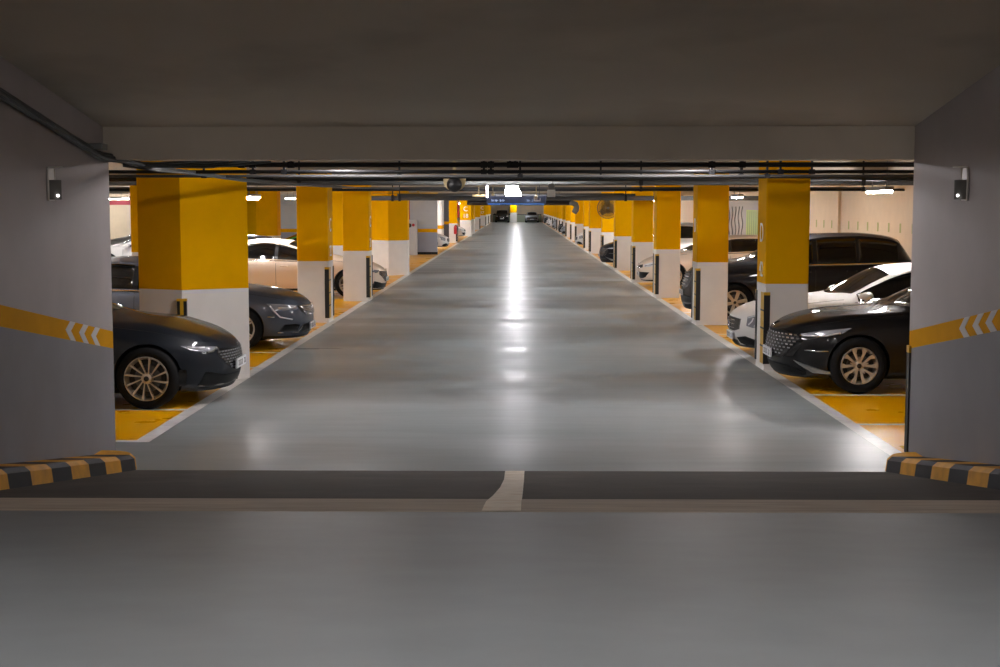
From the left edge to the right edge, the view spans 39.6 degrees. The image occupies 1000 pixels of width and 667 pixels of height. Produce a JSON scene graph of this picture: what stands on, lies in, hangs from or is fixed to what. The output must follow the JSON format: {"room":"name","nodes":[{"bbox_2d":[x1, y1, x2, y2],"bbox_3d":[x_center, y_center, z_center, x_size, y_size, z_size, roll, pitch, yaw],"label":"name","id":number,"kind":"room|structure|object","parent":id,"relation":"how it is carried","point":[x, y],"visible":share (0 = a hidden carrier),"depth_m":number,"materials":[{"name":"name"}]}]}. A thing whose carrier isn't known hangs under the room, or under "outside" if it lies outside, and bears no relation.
{"room":"parking garage","nodes":[
{"label":"parking garage","id":0,"kind":"room"},
{"bbox_2d":[0,56,115,463],"bbox_3d":[-3.772,-1.090,-0.380,0.303,6.740,25.350,0,5,1],"label":"wall","id":1,"kind":"structure","parent":0,"point":[57,399],"depth_m":10.82,"materials":[{"name":"grey paint"}]},
{"bbox_2d":[47,166,62,200],"bbox_3d":[-3.442,-1.162,10.761,0.092,0.266,0.168,0,5,1],"label":"wall sconce","id":2,"kind":"object","parent":1,"relation":"attached to","point":[54,189],"visible":1,"depth_m":10.72,"materials":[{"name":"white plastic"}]},
{"bbox_2d":[0,87,398,189],"bbox_3d":[-2.632,-2.343,14.876,1.226,1.395,22.050,0,5,4],"label":"cable bundle","id":3,"kind":"object","parent":1,"relation":"attached to","point":[94,149],"visible":0.96,"depth_m":12.66,"materials":[{"name":"black"}]},
{"bbox_2d":[103,126,914,160],"bbox_3d":[0.067,-1.758,12.291,7.670,0.445,0.400,0,5,1],"label":"beam","id":4,"kind":"structure","parent":1,"relation":"attached to","point":[320,143],"depth_m":12.10,"materials":[{"name":"paint"}]},
{"bbox_2d":[130,185,137,255],"bbox_3d":[-8.145,-2.191,32.287,0.680,2.960,0.700,0,5,1],"label":"column","id":5,"kind":"structure","parent":0,"point":[133,188],"depth_m":31.90,"materials":[{"name":"yellow paint"}]},
{"bbox_2d":[136,161,249,377],"bbox_3d":[-3.995,-0.914,18.386,1.400,2.960,1.415,0,5,1],"label":"column","id":6,"kind":"structure","parent":0,"point":[193,232],"depth_m":17.90,"materials":[{"name":"yellow paint"}]},
{"bbox_2d":[109,174,378,174],"bbox_3d":[-10.098,-3.325,29.445,38.880,0.180,0.400,0,5,1],"label":"trim","id":7,"kind":"structure","parent":0,"point":[109,174],"depth_m":29.17,"materials":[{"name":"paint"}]},
{"bbox_2d":[247,191,280,238],"bbox_3d":[-8.584,-3.837,50.218,1.100,2.960,1.300,0,5,1],"label":"column","id":8,"kind":"structure","parent":0,"point":[263,214],"depth_m":49.82,"materials":[{"name":"yellow paint"}]},
{"bbox_2d":[109,194,437,254],"bbox_3d":[-16.060,-5.183,64.894,26.290,2.960,0.412,0,5,1],"label":"wall","id":9,"kind":"structure","parent":0,"point":[424,212],"depth_m":64.61,"materials":[{"name":"beige paint"}]},
{"bbox_2d":[296,174,333,322],"bbox_3d":[-3.600,-1.715,27.103,0.617,2.960,0.732,0,5,1],"label":"column","id":10,"kind":"structure","parent":0,"point":[315,268],"depth_m":26.78,"materials":[{"name":"yellow paint"}]},
{"bbox_2d":[332,191,342,255],"bbox_3d":[-4.053,-2.689,37.715,0.930,2.960,0.700,0,5,1],"label":"column","id":11,"kind":"structure","parent":0,"point":[337,214],"depth_m":37.34,"materials":[{"name":"yellow paint"}]},
{"bbox_2d":[342,185,372,300],"bbox_3d":[-3.395,-2.270,33.155,0.637,2.960,0.692,0,5,1],"label":"column","id":12,"kind":"structure","parent":0,"point":[356,205],"depth_m":32.86,"materials":[{"name":"yellow paint"}]},
{"bbox_2d":[371,191,408,274],"bbox_3d":[-3.631,-3.410,45.577,1.220,2.960,1.100,0,5,1],"label":"column","id":13,"kind":"structure","parent":0,"point":[390,219],"depth_m":45.30,"materials":[{"name":"paint"}]},
{"bbox_2d":[109,192,692,193],"bbox_3d":[-9.721,-6.141,60.114,38.880,0.180,0.400,0,5,1],"label":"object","id":14,"kind":"structure","parent":0,"point":[109,192],"depth_m":59.82,"materials":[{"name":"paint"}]},
{"bbox_2d":[109,191,756,191],"bbox_3d":[-9.816,-5.437,52.447,38.880,0.180,0.400,0,5,1],"label":"trim","id":15,"kind":"structure","parent":0,"point":[109,191],"depth_m":52.13,"materials":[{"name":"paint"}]},
{"bbox_2d":[109,186,758,186],"bbox_3d":[-9.910,-4.733,44.779,38.880,0.180,0.400,0,5,1],"label":"trim","id":16,"kind":"structure","parent":0,"point":[109,186],"depth_m":44.46,"materials":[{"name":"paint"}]},
{"bbox_2d":[437,201,443,234],"bbox_3d":[-6.107,-6.279,76.828,5.902,2.960,2.001,0,5,1],"label":"column","id":17,"kind":"structure","parent":0,"point":[440,204],"depth_m":75.82,"materials":[{"name":"white paint"}]},
{"bbox_2d":[444,201,457,237],"bbox_3d":[-5.791,-7.330,88.277,6.252,2.960,1.001,0,5,1],"label":"wall","id":18,"kind":"structure","parent":0,"point":[446,203],"depth_m":87.76,"materials":[{"name":"grey paint"}]},
{"bbox_2d":[449,201,457,242],"bbox_3d":[-2.853,-7.028,84.985,0.507,2.960,0.692,0,5,1],"label":"column","id":19,"kind":"structure","parent":0,"point":[453,238],"depth_m":84.66,"materials":[{"name":"yellow paint"}]},
{"bbox_2d":[460,201,471,235],"bbox_3d":[-2.588,-8.848,104.817,0.850,2.960,0.706,0,5,1],"label":"column","id":20,"kind":"structure","parent":0,"point":[465,210],"depth_m":104.49,"materials":[{"name":"white"}]},
{"bbox_2d":[471,205,474,233],"bbox_3d":[-2.448,-9.703,114.129,0.700,2.960,3.000,0,5,1],"label":"column","id":21,"kind":"structure","parent":0,"point":[472,206],"depth_m":112.68,"materials":[{"name":"white paint"}]},
{"bbox_2d":[475,205,479,229],"bbox_3d":[-2.221,-11.339,131.953,0.717,2.960,0.832,0,5,1],"label":"column","id":22,"kind":"structure","parent":0,"point":[477,207],"depth_m":131.58,"materials":[{"name":"yellow paint"}]},
{"bbox_2d":[109,185,856,185],"bbox_3d":[-10.004,-4.029,37.112,38.880,0.180,0.400,0,5,1],"label":"trim","id":23,"kind":"structure","parent":0,"point":[109,185],"depth_m":36.79,"materials":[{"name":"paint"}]},
{"bbox_2d":[480,205,485,225],"bbox_3d":[-1.991,-13.620,156.798,0.867,2.960,0.732,0,5,1],"label":"column","id":24,"kind":"structure","parent":0,"point":[482,207],"depth_m":156.48,"materials":[{"name":"yellow paint"}]},
{"bbox_2d":[486,205,488,223],"bbox_3d":[-1.682,-14.991,171.732,0.617,2.960,0.732,0,5,1],"label":"column","id":25,"kind":"structure","parent":0,"point":[487,206],"depth_m":171.40,"materials":[{"name":"yellow paint"}]},
{"bbox_2d":[489,205,490,222],"bbox_3d":[-1.511,-16.270,185.673,0.617,2.960,0.732,0,5,1],"label":"column","id":26,"kind":"structure","parent":0,"point":[489,205],"depth_m":185.35,"materials":[{"name":"yellow paint"}]},
{"bbox_2d":[0,470,999,666],"bbox_3d":[-0.093,0.456,-0.615,7.670,3.704,24.690,0,5,1],"label":"floor","id":27,"kind":"structure","parent":0,"point":[135,568],"depth_m":4.23,"materials":[{"name":"concrete"}]},
{"bbox_2d":[0,450,136,489],"bbox_3d":[-3.354,0.813,7.126,0.360,1.578,9.880,0,5,1],"label":"kerb","id":28,"kind":"object","parent":27,"relation":"on","point":[29,473],"visible":1,"depth_m":10.14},
{"bbox_2d":[885,452,999,489],"bbox_3d":[3.380,0.821,7.044,0.310,1.578,9.880,0,5,1],"label":"kerb","id":29,"kind":"object","parent":27,"relation":"on","point":[985,475],"visible":1,"depth_m":10.30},
{"bbox_2d":[0,0,999,126],"bbox_3d":[-0.090,-2.533,-0.633,7.070,3.780,25.200,0,5,1],"label":"ceiling","id":30,"kind":"structure","parent":0,"point":[119,63],"depth_m":9.81,"materials":[{"name":"paint"}]},
{"bbox_2d":[458,202,543,221],"bbox_3d":[-7.999,-17.173,195.511,39.200,2.960,0.300,0,5,1],"label":"wall","id":31,"kind":"structure","parent":0,"point":[521,209],"depth_m":195.22,"materials":[{"name":"grey paint"}]},
{"bbox_2d":[114,222,905,471],"bbox_3d":[-9.228,-7.263,103.736,39.000,0.001,184.310,0,5,1],"label":"floor","id":32,"kind":"structure","parent":0,"point":[512,346],"depth_m":16.47,"materials":[{"name":"grey concrete"}]},
{"bbox_2d":[111,239,130,256],"bbox_3d":[-11.565,-2.752,46.689,4.572,1.445,2.207,0,5,1],"label":"hatchback","id":33,"kind":"object","parent":32,"relation":"on","point":[122,249],"visible":0.07,"depth_m":45.82,"materials":[{"name":"white paint"}]},
{"bbox_2d":[111,234,130,244],"bbox_3d":[-14.237,-3.705,57.079,4.572,1.445,2.207,0,5,1],"label":"hatchback","id":34,"kind":"object","parent":32,"relation":"on","point":[126,238],"visible":0.04,"depth_m":56.26,"materials":[{"name":"white paint"}]},
{"bbox_2d":[112,302,245,408],"bbox_3d":[-5.486,0.041,16.270,4.932,1.445,2.242,0,5,1],"label":"sedan","id":35,"kind":"object","parent":32,"relation":"on","point":[157,356],"visible":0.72,"depth_m":15.49,"materials":[{"name":"black paint"}]},
{"bbox_2d":[217,341,242,368],"bbox_3d":[-3.128,0.255,16.261,0.176,0.262,1.058,0,5,1],"label":"grille","id":36,"kind":"object","parent":35,"relation":"attached to","point":[229,353],"depth_m":15.95,"materials":[{"name":"black metal"}]},
{"bbox_2d":[111,256,315,347],"bbox_3d":[-5.462,-0.534,22.534,4.867,1.445,2.224,0,5,1],"label":"sedan","id":37,"kind":"object","parent":32,"relation":"on","point":[274,312],"visible":0.32,"depth_m":21.77,"materials":[{"name":"grey paint"}]},
{"bbox_2d":[297,302,313,314],"bbox_3d":[-3.125,-0.402,22.517,0.191,0.188,1.070,0,5,1],"label":"grille","id":38,"kind":"object","parent":37,"relation":"attached to","point":[303,308],"depth_m":22.16,"materials":[{"name":"silver metal"}]},
{"bbox_2d":[248,234,273,239],"bbox_3d":[-6.699,-2.106,39.658,4.932,1.445,2.242,0,5,1],"label":"sedan","id":39,"kind":"object","parent":32,"relation":"on","point":[250,236],"visible":0.02,"depth_m":39.21,"materials":[{"name":"white paint"}]},
{"bbox_2d":[285,233,296,240],"bbox_3d":[-6.508,-2.801,47.225,4.572,1.445,2.207,0,5,1],"label":"hatchback","id":40,"kind":"object","parent":32,"relation":"on","point":[293,237],"visible":0.03,"depth_m":46.60,"materials":[{"name":"green paint"}]},
{"bbox_2d":[248,238,388,295],"bbox_3d":[-5.286,-1.680,35.010,4.931,1.445,2.242,0,5,1],"label":"sedan","id":41,"kind":"object","parent":32,"relation":"on","point":[271,261],"visible":0.37,"depth_m":34.16,"materials":[{"name":"beige paint"}]},
{"bbox_2d":[379,271,386,280],"bbox_3d":[-2.928,-1.466,35.001,0.176,0.262,1.058,0,5,1],"label":"grille","id":42,"kind":"object","parent":41,"relation":"attached to","point":[382,274],"depth_m":34.62,"materials":[{"name":"silver metal"}]},
{"bbox_2d":[409,220,417,254],"bbox_3d":[-4.183,-4.436,64.194,0.700,1.600,0.650,0,5,1],"label":"cabinet","id":43,"kind":"object","parent":32,"relation":"on","point":[413,231],"visible":0.58,"depth_m":63.91,"materials":[{"name":"white metal"}]},
{"bbox_2d":[438,234,448,246],"bbox_3d":[-5.003,-5.039,71.851,4.782,1.400,2.216,0,5,5],"label":"sedan","id":44,"kind":"object","parent":32,"relation":"on","point":[443,241],"visible":0.21,"depth_m":71.12,"materials":[{"name":"white paint"}]},
{"bbox_2d":[458,226,465,235],"bbox_3d":[-4.677,-7.351,96.798,4.572,1.445,2.207,0,5,1],"label":"hatchback","id":45,"kind":"object","parent":32,"relation":"on","point":[461,231],"visible":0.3,"depth_m":96.15,"materials":[{"name":"white paint"}]},
{"bbox_2d":[493,214,509,221],"bbox_3d":[0.204,-16.190,194.974,2.420,1.100,0.110,0,5,1],"label":"railing","id":46,"kind":"object","parent":32,"relation":"on","point":[493,214],"visible":0.29,"depth_m":194.98,"materials":[{"name":"green"}]},
{"bbox_2d":[494,210,509,221],"bbox_3d":[0.308,-16.225,191.967,2.283,1.720,4.728,0,5,1],"label":"utility vehicle","id":47,"kind":"object","parent":32,"relation":"on","point":[501,215],"visible":1,"depth_m":190.05,"materials":[{"name":"black paint"}]},
{"bbox_2d":[517,214,540,221],"bbox_3d":[4.094,-16.186,194.926,3.400,1.100,0.110,0,5,1],"label":"railing","id":48,"kind":"object","parent":32,"relation":"on","point":[520,217],"visible":0.57,"depth_m":194.94,"materials":[{"name":"green"}]},
{"bbox_2d":[525,212,538,221],"bbox_3d":[4.405,-16.075,191.778,2.242,1.455,5.031,0,5,1],"label":"sedan","id":49,"kind":"object","parent":32,"relation":"on","point":[530,216],"visible":0.99,"depth_m":189.82,"materials":[{"name":"grey paint"}]},
{"bbox_2d":[598,242,612,262],"bbox_3d":[6.200,-3.231,51.850,5.031,1.455,2.242,0,5,1],"label":"sedan","id":50,"kind":"object","parent":32,"relation":"on","point":[605,253],"visible":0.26,"depth_m":51.25,"materials":[{"name":"black paint"}]},
{"bbox_2d":[599,247,607,255],"bbox_3d":[3.860,-3.072,51.893,0.312,0.332,1.508,0,5,1],"label":"grille","id":51,"kind":"object","parent":50,"relation":"attached to","point":[603,251],"depth_m":51.34,"materials":[{"name":"black plastic"}]},
{"bbox_2d":[575,227,653,244],"bbox_3d":[6.494,-5.401,75.794,4.782,1.400,2.216,0,5,-4],"label":"sedan","id":52,"kind":"object","parent":32,"relation":"on","point":[579,238],"visible":0.17,"depth_m":75.21,"materials":[{"name":"white paint"}]},
{"bbox_2d":[653,222,692,252],"bbox_3d":[5.904,-2.754,45.205,2.283,1.720,4.728,0,5,1],"label":"utility vehicle","id":53,"kind":"object","parent":32,"relation":"on","point":[686,234],"visible":0.09,"depth_m":44.36,"materials":[{"name":"white paint"}]},
{"bbox_2d":[637,235,757,285],"bbox_3d":[6.163,-2.055,39.103,4.572,1.445,2.207,0,5,1],"label":"hatchback","id":54,"kind":"object","parent":32,"relation":"on","point":[738,245],"visible":0.2,"depth_m":38.32,"materials":[{"name":"beige paint"}]},
{"bbox_2d":[679,232,910,319],"bbox_3d":[6.020,-1.182,28.088,4.728,1.720,2.283,0,5,1],"label":"utility vehicle","id":55,"kind":"object","parent":32,"relation":"on","point":[836,257],"visible":0.35,"depth_m":27.21,"materials":[{"name":"black paint"}]},
{"bbox_2d":[681,271,691,288],"bbox_3d":[3.773,-1.089,28.124,0.171,0.333,1.012,0,5,1],"label":"grille","id":56,"kind":"object","parent":55,"relation":"attached to","point":[686,284],"depth_m":27.84,"materials":[{"name":"silver metal"}]},
{"bbox_2d":[727,263,910,347],"bbox_3d":[5.840,-0.369,20.978,4.782,1.400,2.216,0,5,-4],"label":"sedan","id":57,"kind":"object","parent":32,"relation":"on","point":[872,284],"visible":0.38,"depth_m":20.37,"materials":[{"name":"white paint"}]},
{"bbox_2d":[727,314,740,330],"bbox_3d":[3.519,-0.169,20.981,0.124,0.201,0.953,0,5,1],"label":"grille","id":58,"kind":"object","parent":57,"relation":"attached to","point":[734,320],"depth_m":20.71,"materials":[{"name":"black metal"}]},
{"bbox_2d":[858,292,873,301],"bbox_3d":[5.249,-0.512,19.962,0.210,0.172,0.300,0,5,1],"label":"mirror","id":59,"kind":"object","parent":57,"relation":"attached to","point":[866,296],"depth_m":19.87,"materials":[{"name":"white paint"}]},
{"bbox_2d":[763,287,910,393],"bbox_3d":[5.878,-0.077,17.496,5.031,1.455,2.242,0,5,1],"label":"sedan","id":60,"kind":"object","parent":32,"relation":"on","point":[857,346],"visible":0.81,"depth_m":16.71,"materials":[{"name":"black paint"}]},
{"bbox_2d":[765,324,803,356],"bbox_3d":[3.538,0.082,17.539,0.312,0.332,1.508,0,5,1],"label":"grille","id":61,"kind":"object","parent":60,"relation":"attached to","point":[782,340],"depth_m":17.05,"materials":[{"name":"black plastic"}]},
{"bbox_2d":[109,161,913,169],"bbox_3d":[-10.192,-2.622,21.778,38.880,0.180,0.400,0,5,1],"label":"ceiling pipe","id":62,"kind":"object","parent":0,"point":[112,165],"depth_m":21.45,"materials":[{"name":"metal"}]},
{"bbox_2d":[510,205,516,221],"bbox_3d":[1.855,-16.820,191.657,0.900,2.960,0.800,0,5,1],"label":"column","id":63,"kind":"structure","parent":0,"point":[513,208],"depth_m":191.30,"materials":[{"name":"paint"}]},
{"bbox_2d":[397,194,634,195],"bbox_3d":[0.460,-3.918,39.404,6.750,0.095,0.100,0,5,1],"label":"ceiling pipe","id":64,"kind":"object","parent":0,"point":[397,194],"visible":0.62,"depth_m":39.35,"materials":[{"name":"grey"}]},
{"bbox_2d":[438,193,623,193],"bbox_3d":[0.513,-4.370,43.781,6.750,0.095,0.100,0,5,1],"label":"ceiling pipe","id":65,"kind":"object","parent":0,"point":[438,193],"visible":0.12,"depth_m":43.75,"materials":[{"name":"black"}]},
{"bbox_2d":[552,205,553,227],"bbox_3d":[5.539,-12.055,139.756,0.607,2.960,0.692,0,5,1],"label":"column","id":66,"kind":"structure","parent":0,"point":[552,205],"depth_m":139.42,"materials":[{"name":"yellow paint"}]},
{"bbox_2d":[554,205,555,229],"bbox_3d":[5.431,-11.324,131.790,0.607,2.960,0.692,0,5,1],"label":"column","id":67,"kind":"structure","parent":0,"point":[554,205],"depth_m":131.45,"materials":[{"name":"yellow paint"}]},
{"bbox_2d":[556,205,558,230],"bbox_3d":[5.324,-10.593,123.824,0.607,2.960,0.692,0,5,1],"label":"column","id":68,"kind":"structure","parent":0,"point":[557,206],"depth_m":123.55,"materials":[{"name":"yellow paint"}]},
{"bbox_2d":[559,205,561,232],"bbox_3d":[5.216,-9.862,115.858,0.607,2.960,0.692,0,5,1],"label":"column","id":69,"kind":"structure","parent":0,"point":[560,206],"depth_m":115.52,"materials":[{"name":"yellow paint"}]},
{"bbox_2d":[562,205,564,234],"bbox_3d":[5.109,-9.131,107.893,0.607,2.960,0.692,0,5,1],"label":"column","id":70,"kind":"structure","parent":0,"point":[563,206],"depth_m":107.57,"materials":[{"name":"yellow paint"}]},
{"bbox_2d":[565,205,569,236],"bbox_3d":[5.000,-8.390,99.827,0.607,2.960,0.692,0,5,1],"label":"column","id":71,"kind":"structure","parent":0,"point":[567,207],"depth_m":99.55,"materials":[{"name":"yellow paint"}]},
{"bbox_2d":[570,205,574,240],"bbox_3d":[4.876,-7.549,90.667,0.607,2.960,0.692,0,5,1],"label":"column","id":72,"kind":"structure","parent":0,"point":[572,215],"depth_m":90.39,"materials":[{"name":"yellow paint"}]},
{"bbox_2d":[575,201,582,243],"bbox_3d":[4.770,-6.827,82.800,0.607,2.960,0.692,0,5,1],"label":"column","id":73,"kind":"structure","parent":0,"point":[579,216],"depth_m":82.48,"materials":[{"name":"yellow paint"}]},
{"bbox_2d":[583,201,588,249],"bbox_3d":[4.625,-5.840,72.047,0.607,2.960,0.692,0,5,1],"label":"column","id":74,"kind":"structure","parent":0,"point":[585,203],"depth_m":71.77,"materials":[{"name":"yellow paint"}]},
{"bbox_2d":[588,201,600,252],"bbox_3d":[4.577,-5.310,66.271,0.667,2.960,0.692,0,5,1],"label":"column","id":75,"kind":"structure","parent":0,"point":[594,245],"depth_m":65.98,"materials":[{"name":"yellow paint"}]},
{"bbox_2d":[601,192,613,245],"bbox_3d":[4.414,-4.405,56.414,0.607,2.960,0.692,0,5,1],"label":"column","id":76,"kind":"structure","parent":0,"point":[607,225],"depth_m":56.11,"materials":[{"name":"yellow paint"}]},
{"bbox_2d":[597,201,613,218],"bbox_3d":[4.280,-5.015,55.504,0.733,0.863,0.745,-4,7,-40],"label":"wall fan","id":77,"kind":"object","parent":76,"relation":"attached to","point":[607,207],"visible":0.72,"depth_m":55.32,"materials":[{"name":"brown metal"}]},
{"bbox_2d":[613,191,631,270],"bbox_3d":[4.312,-3.711,48.846,0.607,2.960,0.692,0,5,1],"label":"column","id":78,"kind":"structure","parent":0,"point":[622,210],"depth_m":48.55,"materials":[{"name":"yellow paint"}]},
{"bbox_2d":[630,186,653,282],"bbox_3d":[4.208,-3.007,41.179,0.607,2.960,0.692,0,5,1],"label":"column","id":79,"kind":"structure","parent":0,"point":[642,211],"depth_m":40.86,"materials":[{"name":"yellow paint"}]},
{"bbox_2d":[653,185,680,297],"bbox_3d":[4.116,-2.376,34.309,0.607,2.960,0.692,0,5,1],"label":"column","id":80,"kind":"structure","parent":0,"point":[667,204],"depth_m":34.01,"materials":[{"name":"yellow paint"}]},
{"bbox_2d":[691,185,728,324],"bbox_3d":[4.011,-1.663,26.542,0.607,2.960,0.692,0,5,1],"label":"column","id":81,"kind":"structure","parent":0,"point":[709,279],"depth_m":26.24,"materials":[{"name":"yellow paint"}]},
{"bbox_2d":[754,161,810,369],"bbox_3d":[3.913,-0.996,19.273,0.607,2.960,0.692,0,5,1],"label":"column","id":82,"kind":"structure","parent":0,"point":[783,203],"depth_m":18.95,"materials":[{"name":"yellow paint"}]},
{"bbox_2d":[653,185,912,258],"bbox_3d":[10.363,-8.738,103.616,0.320,2.960,184.200,0,5,1],"label":"wall","id":83,"kind":"structure","parent":0,"point":[886,214],"depth_m":36.30,"materials":[{"name":"beige paint"}]},
{"bbox_2d":[729,201,757,234],"bbox_3d":[9.652,-4.561,55.702,0.064,1.800,16.000,0,5,1],"label":"wall mural","id":84,"kind":"object","parent":83,"relation":"attached to","point":[743,215],"visible":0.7,"depth_m":55.02,"materials":[{"name":"grey paint"}]},
{"bbox_2d":[908,65,999,464],"bbox_3d":[3.593,-1.075,-0.544,0.303,6.740,25.200,0,5,1],"label":"wall","id":85,"kind":"structure","parent":0,"point":[954,335],"depth_m":10.90,"materials":[{"name":"grey paint"}]},
{"bbox_2d":[904,345,910,451],"bbox_3d":[3.605,0.579,12.236,0.048,0.950,0.081,0,5,1],"label":"guard","id":86,"kind":"object","parent":85,"relation":"attached to","point":[908,350],"visible":0.93,"depth_m":12.22,"materials":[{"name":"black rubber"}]},
{"bbox_2d":[953,166,968,200],"bbox_3d":[3.536,-1.154,10.675,0.092,0.266,0.168,0,5,1],"label":"wall sconce","id":87,"kind":"object","parent":85,"relation":"attached to","point":[961,187],"visible":1,"depth_m":10.63,"materials":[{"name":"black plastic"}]},
{"bbox_3d":[-9.173,-10.312,103.862,39.100,0.150,183.900,0,5,1],"label":"ceiling","id":88,"kind":"structure","parent":0,"visible":0},
{"bbox_2d":[109,197,129,198],"bbox_3d":[-18.746,-6.139,61.430,4.800,0.404,0.120,0,5,1],"label":"ceiling lamp","id":89,"kind":"object","parent":88,"relation":"hanging from","point":[109,197],"visible":0.22,"depth_m":61.37,"materials":[{"name":"grey plastic"}]},
{"bbox_2d":[109,181,357,181],"bbox_3d":[-9.755,-2.736,23.971,37.900,0.332,0.120,0,5,1],"label":"ceiling pipe","id":90,"kind":"object","parent":88,"relation":"hanging from","point":[109,181],"visible":0.02,"depth_m":23.86,"materials":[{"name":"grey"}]},
{"bbox_2d":[247,185,260,197],"bbox_3d":[-6.080,-3.587,34.192,0.140,0.506,1.400,0,5,1],"label":"ceiling lamp","id":91,"kind":"object","parent":88,"relation":"hanging from","point":[257,195],"visible":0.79,"depth_m":33.96,"materials":[{"name":"grey plastic"}]},
{"bbox_2d":[372,186,437,193],"bbox_3d":[-2.763,-4.146,39.583,1.900,0.320,1.521,0,5,1],"label":"gas pipe","id":92,"kind":"object","parent":88,"relation":"hanging from","point":[393,186],"visible":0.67,"depth_m":40.32,"materials":[{"name":"orange"}]},
{"bbox_2d":[443,161,465,191],"bbox_3d":[-0.543,-1.941,16.494,0.270,0.520,0.170,0,5,1],"label":"camera","id":93,"kind":"object","parent":88,"relation":"hanging from","point":[452,184],"visible":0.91,"depth_m":16.46,"materials":[{"name":"black plastic"}]},
{"bbox_2d":[472,194,484,196],"bbox_3d":[-0.464,-3.191,29.841,0.260,0.500,0.080,0,5,1],"label":"ceiling light","id":94,"kind":"object","parent":88,"relation":"hanging from","point":[473,195],"visible":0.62,"depth_m":29.83,"materials":[{"name":"white plastic"}]},
{"bbox_2d":[109,186,864,188],"bbox_3d":[-9.643,-3.574,33.133,37.900,0.340,0.096,0,5,1],"label":"ceiling pipe","id":95,"kind":"object","parent":88,"relation":"hanging from","point":[864,186],"visible":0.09,"depth_m":32.98,"materials":[{"name":"grey"}]},
{"bbox_2d":[109,186,904,191],"bbox_3d":[-9.655,-3.469,32.138,37.900,0.368,0.072,0,5,1],"label":"ceiling pipe","id":96,"kind":"object","parent":88,"relation":"hanging from","point":[640,189],"visible":0.47,"depth_m":31.99,"materials":[{"name":"black"}]},
{"bbox_2d":[273,161,744,178],"bbox_3d":[3.074,-2.193,18.139,12.100,0.348,0.053,0,5,1],"label":"ceiling pipe","id":97,"kind":"object","parent":88,"relation":"hanging from","point":[600,161],"visible":0.16,"depth_m":18.21,"materials":[{"name":"grey metal"}]},
{"bbox_2d":[109,161,913,173],"bbox_3d":[0.129,-1.848,14.491,17.900,0.369,0.048,0,5,1],"label":"ceiling pipe","id":98,"kind":"object","parent":88,"relation":"hanging from","point":[780,170],"visible":0.69,"depth_m":14.49,"materials":[{"name":"black metal"}]},
{"bbox_2d":[109,161,913,177],"bbox_3d":[0.145,-1.960,15.786,17.900,0.382,0.043,0,5,1],"label":"ceiling pipe","id":99,"kind":"object","parent":88,"relation":"hanging from","point":[767,168],"visible":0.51,"depth_m":15.79,"materials":[{"name":"grey metal"}]},
{"bbox_2d":[109,181,913,185],"bbox_3d":[-9.770,-2.609,22.778,37.900,0.368,0.072,0,5,1],"label":"ceiling pipe","id":100,"kind":"object","parent":88,"relation":"hanging from","point":[358,182],"visible":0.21,"depth_m":22.63,"materials":[{"name":"grey"}]},
{"bbox_2d":[109,161,913,181],"bbox_3d":[-9.800,-2.400,20.387,37.900,0.348,0.072,0,5,1],"label":"ceiling pipe","id":101,"kind":"object","parent":88,"relation":"hanging from","point":[110,179],"visible":0.46,"depth_m":20.24,"materials":[{"name":"black metal"}]},
{"bbox_2d":[505,185,518,195],"bbox_3d":[0.268,-3.272,30.829,0.306,0.520,0.100,0,5,1],"label":"lamp","id":102,"kind":"object","parent":88,"relation":"hanging from","point":[507,191],"visible":0.78,"depth_m":30.82,"materials":[{"name":"grey plastic"}]},
{"bbox_2d":[486,185,545,204],"bbox_3d":[0.346,-3.107,29.872,1.280,0.690,0.074,0,5,1],"label":"hanging sign","id":103,"kind":"object","parent":88,"relation":"hanging from","point":[491,200],"visible":0.88,"depth_m":29.86,"materials":[{"name":"blue"}]},
{"bbox_2d":[467,201,578,213],"bbox_3d":[0.999,-5.653,59.717,4.830,1.049,0.276,0,5,1],"label":"air duct","id":104,"kind":"object","parent":88,"relation":"hanging from","point":[575,210],"visible":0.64,"depth_m":59.63,"materials":[{"name":"black metal"}]},
{"bbox_2d":[534,185,540,200],"bbox_3d":[0.784,-3.095,29.335,0.140,0.600,0.206,0,5,1],"label":"camera","id":105,"kind":"object","parent":88,"relation":"hanging from","point":[535,196],"visible":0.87,"depth_m":29.27,"materials":[{"name":"white plastic"}]},
{"bbox_2d":[547,181,554,196],"bbox_3d":[0.802,-2.275,21.875,0.110,0.235,0.080,0,5,1],"label":"detector","id":106,"kind":"object","parent":88,"relation":"hanging from","point":[551,187],"visible":0.95,"depth_m":21.84,"materials":[{"name":"white plastic"}]},
{"bbox_2d":[371,185,757,200],"bbox_3d":[1.690,-3.699,35.794,10.100,0.578,0.149,0,5,1],"label":"ceiling pipe","id":107,"kind":"object","parent":88,"relation":"hanging from","point":[392,197],"visible":0.58,"depth_m":35.78,"materials":[{"name":"grey"}]},
{"bbox_2d":[229,161,913,167],"bbox_3d":[2.761,-1.730,13.064,12.600,0.342,0.058,0,5,1],"label":"ceiling pipe","id":108,"kind":"object","parent":88,"relation":"hanging from","point":[483,164],"visible":0.61,"depth_m":13.08,"materials":[{"name":"black metal"}]},
{"bbox_2d":[397,161,913,178],"bbox_3d":[3.008,-2.065,16.846,12.200,0.368,0.053,0,5,1],"label":"ceiling pipe","id":109,"kind":"object","parent":88,"relation":"hanging from","point":[398,161],"visible":0.27,"depth_m":16.85,"materials":[{"name":"black metal"}]},
{"bbox_2d":[731,185,743,197],"bbox_3d":[5.928,-3.636,34.718,0.140,0.506,1.150,0,5,1],"label":"ceiling lamp","id":110,"kind":"object","parent":88,"relation":"hanging from","point":[734,195],"visible":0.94,"depth_m":34.36,"materials":[{"name":"grey plastic"}]},
{"bbox_2d":[865,161,893,192],"bbox_3d":[5.760,-2.384,21.076,0.140,0.506,1.150,0,5,1],"label":"ceiling lamp","id":111,"kind":"object","parent":88,"relation":"hanging from","point":[883,189],"visible":0.87,"depth_m":20.76,"materials":[{"name":"grey plastic"}]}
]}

